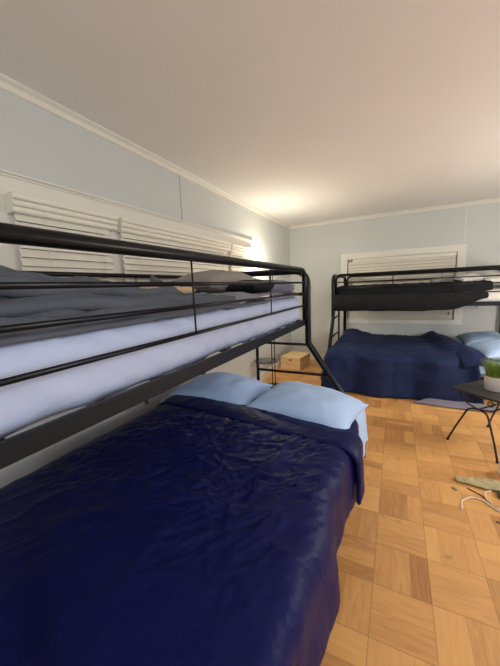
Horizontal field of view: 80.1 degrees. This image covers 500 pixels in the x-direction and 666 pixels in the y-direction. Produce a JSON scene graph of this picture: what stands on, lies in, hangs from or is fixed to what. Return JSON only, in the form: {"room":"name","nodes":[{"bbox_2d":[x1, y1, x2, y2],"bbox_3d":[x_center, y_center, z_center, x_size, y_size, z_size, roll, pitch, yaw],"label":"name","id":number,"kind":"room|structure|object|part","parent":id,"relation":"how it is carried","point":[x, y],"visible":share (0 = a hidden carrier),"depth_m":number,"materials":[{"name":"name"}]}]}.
{"room":"dormitory","nodes":[
{"label":"dormitory","id":0,"kind":"room"},
{"bbox_2d":[0,89,291,487],"bbox_3d":[-0.846,-0.190,2.469,0.120,2.440,7.290,2,10,26],"label":"wall","id":1,"kind":"structure","parent":0,"point":[36,143],"depth_m":2.06,"materials":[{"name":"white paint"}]},
{"bbox_2d":[0,169,254,281],"bbox_3d":[-0.631,-0.464,2.810,0.150,1.122,3.045,2,10,26],"label":"window","id":2,"kind":"structure","parent":1,"relation":"in","point":[10,255],"depth_m":1.87,"materials":[{"name":"white paint"}]},
{"bbox_3d":[-1.160,-0.291,1.856,0.005,0.820,0.460,2,10,26],"label":"pane","id":3,"kind":"part","parent":2,"relation":"part of","materials":[{"name":"clear glass"}]},
{"bbox_2d":[4,191,117,281],"bbox_3d":[-1.037,-0.313,1.800,0.074,0.862,0.618,2,10,26],"label":"window blind","id":4,"kind":"object","parent":2,"relation":"attached to","point":[25,208],"visible":0.34,"depth_m":1.69,"materials":[{"name":"white plastic"}]},
{"bbox_3d":[-0.610,-1.006,2.711,0.042,0.022,3.035,2,10,26],"label":"head moulding","id":5,"kind":"part","parent":2,"relation":"part of","materials":[{"name":"white paint"}]},
{"bbox_3d":[-0.671,-0.461,2.844,0.005,0.820,1.330,2,10,26],"label":"pane","id":6,"kind":"part","parent":2,"relation":"part of","materials":[{"name":"clear glass"}]},
{"bbox_2d":[115,217,231,292],"bbox_3d":[-0.554,-0.482,2.775,0.074,0.862,1.521,2,10,26],"label":"window blind","id":7,"kind":"object","parent":2,"relation":"attached to","point":[131,229],"visible":0.29,"depth_m":2.45,"materials":[{"name":"white plastic"}]},
{"bbox_2d":[229,243,256,271],"bbox_3d":[-0.065,-0.653,3.764,0.074,0.862,0.678,2,10,26],"label":"window blind","id":8,"kind":"object","parent":2,"relation":"attached to","point":[238,250],"visible":0.3,"depth_m":3.66,"materials":[{"name":"white plastic"}]},
{"bbox_2d":[0,73,290,228],"bbox_3d":[-0.821,-1.367,2.253,0.045,0.050,7.090,2,10,26],"label":"trim","id":9,"kind":"structure","parent":1,"relation":"attached to","point":[7,84],"depth_m":1.98,"materials":[{"name":"white paint"}]},
{"bbox_2d":[179,175,184,220],"bbox_3d":[-0.621,-1.220,2.713,0.009,0.405,0.035,2,10,26],"label":"trim","id":10,"kind":"structure","parent":1,"relation":"attached to","point":[180,176],"depth_m":2.71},
{"bbox_2d":[253,360,283,380],"bbox_3d":[-0.735,0.968,2.614,0.022,0.100,7.090,2,10,26],"label":"baseboard","id":11,"kind":"structure","parent":1,"relation":"attached to","point":[264,374],"depth_m":4.64,"materials":[{"name":"white paint"}]},
{"bbox_2d":[0,0,499,225],"bbox_3d":[1.015,-1.380,1.343,4.340,0.100,7.290,2,10,26],"label":"ceiling","id":12,"kind":"structure","parent":0,"point":[300,111],"depth_m":1.61,"materials":[{"name":"paint"}]},
{"bbox_2d":[262,359,499,665],"bbox_3d":[1.118,1.129,1.725,4.340,0.100,7.290,2,10,26],"label":"floor","id":13,"kind":"structure","parent":0,"point":[419,572],"depth_m":1.56,"materials":[{"name":"brown wood"}]},
{"bbox_2d":[0,222,365,469],"bbox_3d":[-0.289,0.389,1.610,1.540,1.510,2.270,2,10,26],"label":"bunk bed","id":14,"kind":"object","parent":13,"relation":"on","point":[15,448],"visible":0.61,"depth_m":0.82,"materials":[{"name":"black metal"}]},
{"bbox_3d":[-0.980,-0.162,1.857,0.028,0.422,2.177,2,10,26],"label":"guard rail","id":15,"kind":"part","parent":14,"relation":"part of","materials":[{"name":"black metal"}]},
{"bbox_2d":[0,296,299,439],"bbox_3d":[-0.506,-0.041,1.647,1.021,0.224,2.185,2,10,26],"label":"mattress","id":16,"kind":"object","parent":14,"relation":"on","point":[23,404],"visible":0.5,"depth_m":0.79,"materials":[{"name":"grey fabric"}]},
{"bbox_2d":[0,265,268,346],"bbox_3d":[-0.645,-0.222,1.314,0.971,0.296,1.648,2,10,26],"label":"comforter","id":17,"kind":"object","parent":16,"relation":"on","point":[17,306],"visible":0.88,"depth_m":0.78,"materials":[{"name":"grey fabric"}]},
{"bbox_2d":[188,291,296,303],"bbox_3d":[-0.243,-0.265,2.098,0.919,0.075,0.999,2,10,26],"label":"blanket","id":18,"kind":"object","parent":16,"relation":"on","point":[239,295],"visible":0.32,"depth_m":1.67,"materials":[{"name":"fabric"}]},
{"bbox_2d":[150,275,163,286],"bbox_3d":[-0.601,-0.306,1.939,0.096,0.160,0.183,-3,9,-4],"label":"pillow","id":19,"kind":"object","parent":18,"relation":"on","point":[153,278],"visible":0.3,"depth_m":1.93,"materials":[{"name":"grey fabric"}]},
{"bbox_2d":[141,286,195,292],"bbox_3d":[-0.615,-0.240,1.754,0.425,0.060,0.445,2,10,26],"label":"blanket","id":20,"kind":"object","parent":18,"relation":"on","point":[184,289],"visible":0.07,"depth_m":1.76,"materials":[{"name":"beige fabric"}]},
{"bbox_2d":[170,270,256,292],"bbox_3d":[-0.222,-0.398,2.300,0.418,0.178,0.660,5,11,39],"label":"pillow","id":21,"kind":"object","parent":18,"relation":"on","point":[210,275],"visible":0.62,"depth_m":2.10,"materials":[{"name":"beige fabric"}]},
{"bbox_2d":[225,279,273,292],"bbox_3d":[0.050,-0.342,2.197,0.300,0.109,0.460,5,11,39],"label":"pillow","id":22,"kind":"object","parent":18,"relation":"on","point":[259,288],"visible":0.62,"depth_m":2.05,"materials":[{"name":"grey fabric"}]},
{"bbox_2d":[269,280,294,293],"bbox_3d":[0.162,-0.344,2.265,0.360,0.125,0.299,-1,9,9],"label":"pillow","id":23,"kind":"object","parent":18,"relation":"on","point":[281,288],"visible":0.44,"depth_m":2.13,"materials":[{"name":"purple fabric"}]},
{"bbox_3d":[-0.035,0.078,1.431,0.014,0.050,2.180,2,10,26],"label":"rail","id":24,"kind":"part","parent":14,"relation":"part of","materials":[{"name":"black metal"}]},
{"bbox_3d":[-0.041,-0.133,1.397,0.037,0.426,2.186,2,10,26],"label":"guard rail","id":25,"kind":"part","parent":14,"relation":"part of","materials":[{"name":"black metal"}]},
{"bbox_3d":[0.076,0.417,2.688,0.027,1.098,0.026,2,10,26],"label":"ladder rail","id":26,"kind":"part","parent":14,"relation":"part of","materials":[{"name":"black metal"}]},
{"bbox_3d":[0.198,0.219,2.593,1.540,1.510,0.049,2,10,26],"label":"frame","id":27,"kind":"part","parent":14,"relation":"part of","materials":[{"name":"black metal"}]},
{"bbox_3d":[-0.275,0.733,1.661,1.422,0.200,2.172,2,10,26],"label":"mattress","id":28,"kind":"object","parent":14,"relation":"on","visible":0},
{"bbox_2d":[0,395,364,665],"bbox_3d":[-0.337,0.858,1.435,1.564,0.538,1.836,2,10,26],"label":"duvet","id":29,"kind":"object","parent":28,"relation":"on","point":[191,531],"visible":0.94,"depth_m":0.98,"materials":[{"name":"blue fabric"}]},
{"bbox_2d":[159,388,367,457],"bbox_3d":[0.095,0.680,2.309,1.488,0.346,0.612,2,10,26],"label":"sheet","id":30,"kind":"object","parent":28,"relation":"on","point":[361,418],"visible":0.06,"depth_m":2.06,"materials":[{"name":"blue fabric"}]},
{"bbox_2d":[168,372,273,404],"bbox_3d":[-0.230,0.442,2.371,0.710,0.217,0.469,3,10,30],"label":"pillow","id":31,"kind":"object","parent":30,"relation":"on","point":[233,388],"visible":0.77,"depth_m":2.25,"materials":[{"name":"blue fabric"}]},
{"bbox_2d":[246,381,368,428],"bbox_3d":[0.380,0.480,2.007,0.700,0.225,0.469,4,10,34],"label":"pillow","id":32,"kind":"object","parent":30,"relation":"on","point":[329,407],"visible":0.77,"depth_m":1.88,"materials":[{"name":"blue fabric"}]},
{"bbox_2d":[254,276,277,387],"bbox_3d":[0.243,-0.084,4.054,0.400,1.664,0.350,2,10,26],"label":"floor lamp","id":33,"kind":"object","parent":13,"relation":"on","point":[267,360],"visible":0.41,"depth_m":4.10,"materials":[{"name":"black metal"}]},
{"bbox_2d":[254,357,277,363],"bbox_3d":[0.227,0.389,4.133,0.330,0.020,0.330,2,10,26],"label":"tray","id":34,"kind":"object","parent":33,"relation":"on","point":[267,360],"depth_m":4.13,"materials":[{"name":"grey glass"}]},
{"bbox_2d":[280,351,309,370],"bbox_3d":[0.780,0.470,5.087,0.358,0.210,0.458,3,10,32],"label":"wooden crate","id":35,"kind":"object","parent":13,"relation":"on","point":[292,360],"visible":1,"depth_m":4.94,"materials":[{"name":"brown wood"}]},
{"bbox_3d":[0.665,0.508,4.905,0.350,0.194,0.014,3,10,32],"label":"panel","id":36,"kind":"part","parent":35,"relation":"part of","materials":[{"name":"brown wood"}]},
{"bbox_3d":[0.776,0.373,5.072,0.358,0.014,0.458,3,10,32],"label":"lid","id":37,"kind":"part","parent":35,"relation":"part of","materials":[{"name":"brown wood"}]},
{"bbox_2d":[327,265,499,379],"bbox_3d":[2.273,-0.082,4.015,2.190,1.509,1.540,2,10,26],"label":"bunk bed","id":38,"kind":"object","parent":13,"relation":"on","point":[335,277],"visible":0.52,"depth_m":3.87,"materials":[{"name":"black metal"}]},
{"bbox_3d":[1.312,-0.114,4.485,0.050,1.509,1.539,2,10,26],"label":"frame","id":39,"kind":"part","parent":38,"relation":"part of","materials":[{"name":"black metal"}]},
{"bbox_3d":[1.384,0.065,4.644,0.027,1.098,0.026,2,10,26],"label":"ladder rail","id":40,"kind":"part","parent":38,"relation":"part of","materials":[{"name":"black metal"}]},
{"bbox_3d":[2.120,-0.568,3.668,2.107,0.426,0.036,2,10,26],"label":"guard rail","id":41,"kind":"part","parent":38,"relation":"part of","materials":[{"name":"black metal"}]},
{"bbox_3d":[2.578,-0.726,4.594,2.098,0.422,0.027,2,10,26],"label":"guard rail","id":42,"kind":"part","parent":38,"relation":"part of","materials":[{"name":"black metal"}]},
{"bbox_2d":[458,341,499,375],"bbox_3d":[2.287,0.274,4.067,2.089,0.176,1.419,2,10,26],"label":"mattress","id":43,"kind":"object","parent":38,"relation":"on","point":[482,370],"visible":0.02,"depth_m":3.20,"materials":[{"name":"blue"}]},
{"bbox_2d":[321,328,494,403],"bbox_3d":[2.033,0.352,4.122,1.829,0.617,1.576,2,10,26],"label":"duvet","id":44,"kind":"object","parent":43,"relation":"on","point":[424,366],"visible":0.93,"depth_m":3.53,"materials":[{"name":"blue fabric"}]},
{"bbox_2d":[456,331,499,345],"bbox_3d":[3.026,0.084,3.868,0.498,0.180,0.720,2,10,26],"label":"pillow","id":45,"kind":"object","parent":43,"relation":"on","point":[466,339],"visible":0.7,"depth_m":3.77,"materials":[{"name":"blue fabric"}]},
{"bbox_2d":[468,340,499,359],"bbox_3d":[2.808,0.184,3.293,0.518,0.189,0.660,1,9,20],"label":"pillow","id":46,"kind":"object","parent":43,"relation":"on","point":[489,348],"visible":0.84,"depth_m":3.24,"materials":[{"name":"blue fabric"}]},
{"bbox_3d":[2.130,-0.357,3.703,2.100,0.050,0.014,2,10,26],"label":"rail","id":47,"kind":"part","parent":38,"relation":"part of","materials":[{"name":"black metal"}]},
{"bbox_2d":[475,287,499,301],"bbox_3d":[2.358,-0.518,4.150,2.096,0.174,1.010,2,10,26],"label":"mattress","id":48,"kind":"object","parent":38,"relation":"on","point":[493,296],"visible":0.09,"depth_m":3.41,"materials":[{"name":"grey fabric"}]},
{"bbox_2d":[332,280,492,310],"bbox_3d":[2.155,-0.523,4.155,1.780,0.353,1.068,2,10,26],"label":"comforter","id":49,"kind":"object","parent":48,"relation":"on","point":[408,298],"visible":0.82,"depth_m":3.71,"materials":[{"name":"grey fabric"}]},
{"bbox_2d":[430,276,463,282],"bbox_3d":[2.460,-0.671,3.730,0.330,0.076,0.300,2,10,26],"label":"throw blanket","id":50,"kind":"object","parent":49,"relation":"on","point":[443,279],"visible":0.66,"depth_m":3.63,"materials":[{"name":"fabric"}]},
{"bbox_2d":[455,273,484,281],"bbox_3d":[2.761,-0.681,3.777,0.259,0.148,0.500,2,10,26],"label":"pillow","id":51,"kind":"object","parent":49,"relation":"on","point":[469,274],"visible":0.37,"depth_m":3.59,"materials":[{"name":"white fabric"}]},
{"bbox_2d":[482,273,499,285],"bbox_3d":[3.120,-0.667,3.692,0.459,0.174,0.660,2,10,26],"label":"pillow","id":52,"kind":"object","parent":48,"relation":"on","point":[490,278],"visible":0.36,"depth_m":3.52,"materials":[{"name":"white fabric"}]},
{"bbox_2d":[413,398,496,412],"bbox_3d":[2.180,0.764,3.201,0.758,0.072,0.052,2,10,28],"label":"rug","id":53,"kind":"object","parent":13,"relation":"on","point":[445,403],"visible":0.82,"depth_m":3.20,"materials":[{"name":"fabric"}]},
{"bbox_2d":[446,379,499,463],"bbox_3d":[2.018,0.696,2.459,0.553,0.459,0.460,-6,9,-20],"label":"side table","id":54,"kind":"object","parent":13,"relation":"on","point":[476,388],"visible":0.84,"depth_m":2.42,"materials":[{"name":"metal"}]},
{"bbox_3d":[1.769,0.759,2.480,0.025,0.340,0.209,-9,11,-37],"label":"leg","id":55,"kind":"part","parent":54,"relation":"part of","materials":[{"name":"black metal"}]},
{"bbox_3d":[1.840,0.784,2.294,0.025,0.340,0.209,-3,9,-3],"label":"leg","id":56,"kind":"part","parent":54,"relation":"part of","materials":[{"name":"black metal"}]},
{"bbox_2d":[479,356,499,392],"bbox_3d":[2.008,0.334,2.425,0.282,0.266,0.255,0,9,16],"label":"potted plant","id":57,"kind":"object","parent":54,"relation":"on","point":[492,375],"visible":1,"depth_m":2.40,"materials":[{"name":"green plant"}]},
{"bbox_3d":[2.014,0.408,2.433,0.166,0.117,0.166,2,10,26],"label":"pot","id":58,"kind":"part","parent":57,"relation":"part of","materials":[{"name":"white ceramic"}]},
{"bbox_3d":[2.199,0.717,2.639,0.025,0.340,0.209,-3,9,-3],"label":"leg","id":59,"kind":"part","parent":54,"relation":"part of","materials":[{"name":"black metal"}]},
{"bbox_2d":[455,476,499,490],"bbox_3d":[1.543,1.001,2.009,0.266,0.027,0.126,2,10,26],"label":"strip","id":60,"kind":"object","parent":13,"relation":"on","point":[488,484],"visible":1,"depth_m":1.99,"materials":[{"name":"beige wood"}]},
{"bbox_2d":[461,497,499,511],"bbox_3d":[1.415,1.050,1.796,0.259,0.010,0.153,2,10,26],"label":"cord","id":61,"kind":"object","parent":13,"relation":"on","point":[462,500],"visible":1,"depth_m":1.83,"materials":[{"name":"beige plastic"}]},
{"bbox_2d":[484,490,499,509],"bbox_3d":[1.502,1.040,1.806,0.080,0.016,0.248,-1,9,8],"label":"cord","id":62,"kind":"object","parent":13,"relation":"on","point":[485,492],"visible":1,"depth_m":1.84,"materials":[{"name":"beige plastic"}]},
{"bbox_2d":[289,202,499,353],"bbox_3d":[2.647,-0.677,4.726,4.340,2.440,0.120,2,10,26],"label":"wall","id":63,"kind":"structure","parent":0,"point":[318,250],"depth_m":4.76,"materials":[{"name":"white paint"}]},
{"bbox_2d":[310,354,324,359],"bbox_3d":[2.663,0.489,4.840,4.140,0.100,0.022,2,10,26],"label":"baseboard","id":64,"kind":"structure","parent":63,"relation":"attached to","point":[311,355],"depth_m":5.53,"materials":[{"name":"white paint"}]},
{"bbox_2d":[290,198,499,228],"bbox_3d":[2.562,-1.845,4.474,4.140,0.050,0.045,2,10,26],"label":"trim","id":65,"kind":"structure","parent":63,"relation":"attached to","point":[494,200],"depth_m":4.58,"materials":[{"name":"white paint"}]},
{"bbox_2d":[340,244,466,324],"bbox_3d":[2.386,-0.741,4.815,1.770,1.180,0.112,2,10,26],"label":"window","id":66,"kind":"structure","parent":63,"relation":"in","point":[461,249],"depth_m":4.67,"materials":[{"name":"white paint"}]},
{"bbox_2d":[348,252,456,319],"bbox_3d":[2.373,-0.721,4.790,1.538,1.004,0.073,2,10,26],"label":"window blind","id":67,"kind":"object","parent":66,"relation":"attached to","point":[356,265],"visible":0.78,"depth_m":4.75,"materials":[{"name":"white plastic"}]},
{"bbox_3d":[2.397,-0.235,4.872,1.526,0.017,0.036,2,10,26],"label":"rail","id":68,"kind":"part","parent":67,"relation":"part of","materials":[{"name":"white plastic"}]},
{"bbox_3d":[2.358,-1.194,4.728,1.538,0.049,0.052,2,10,26],"label":"head rail","id":69,"kind":"part","parent":67,"relation":"part of","materials":[{"name":"white plastic"}]},
{"bbox_3d":[2.404,-0.732,4.853,1.480,0.940,0.005,2,10,26],"label":"pane","id":70,"kind":"part","parent":66,"relation":"part of","materials":[{"name":"clear glass"}]}
]}

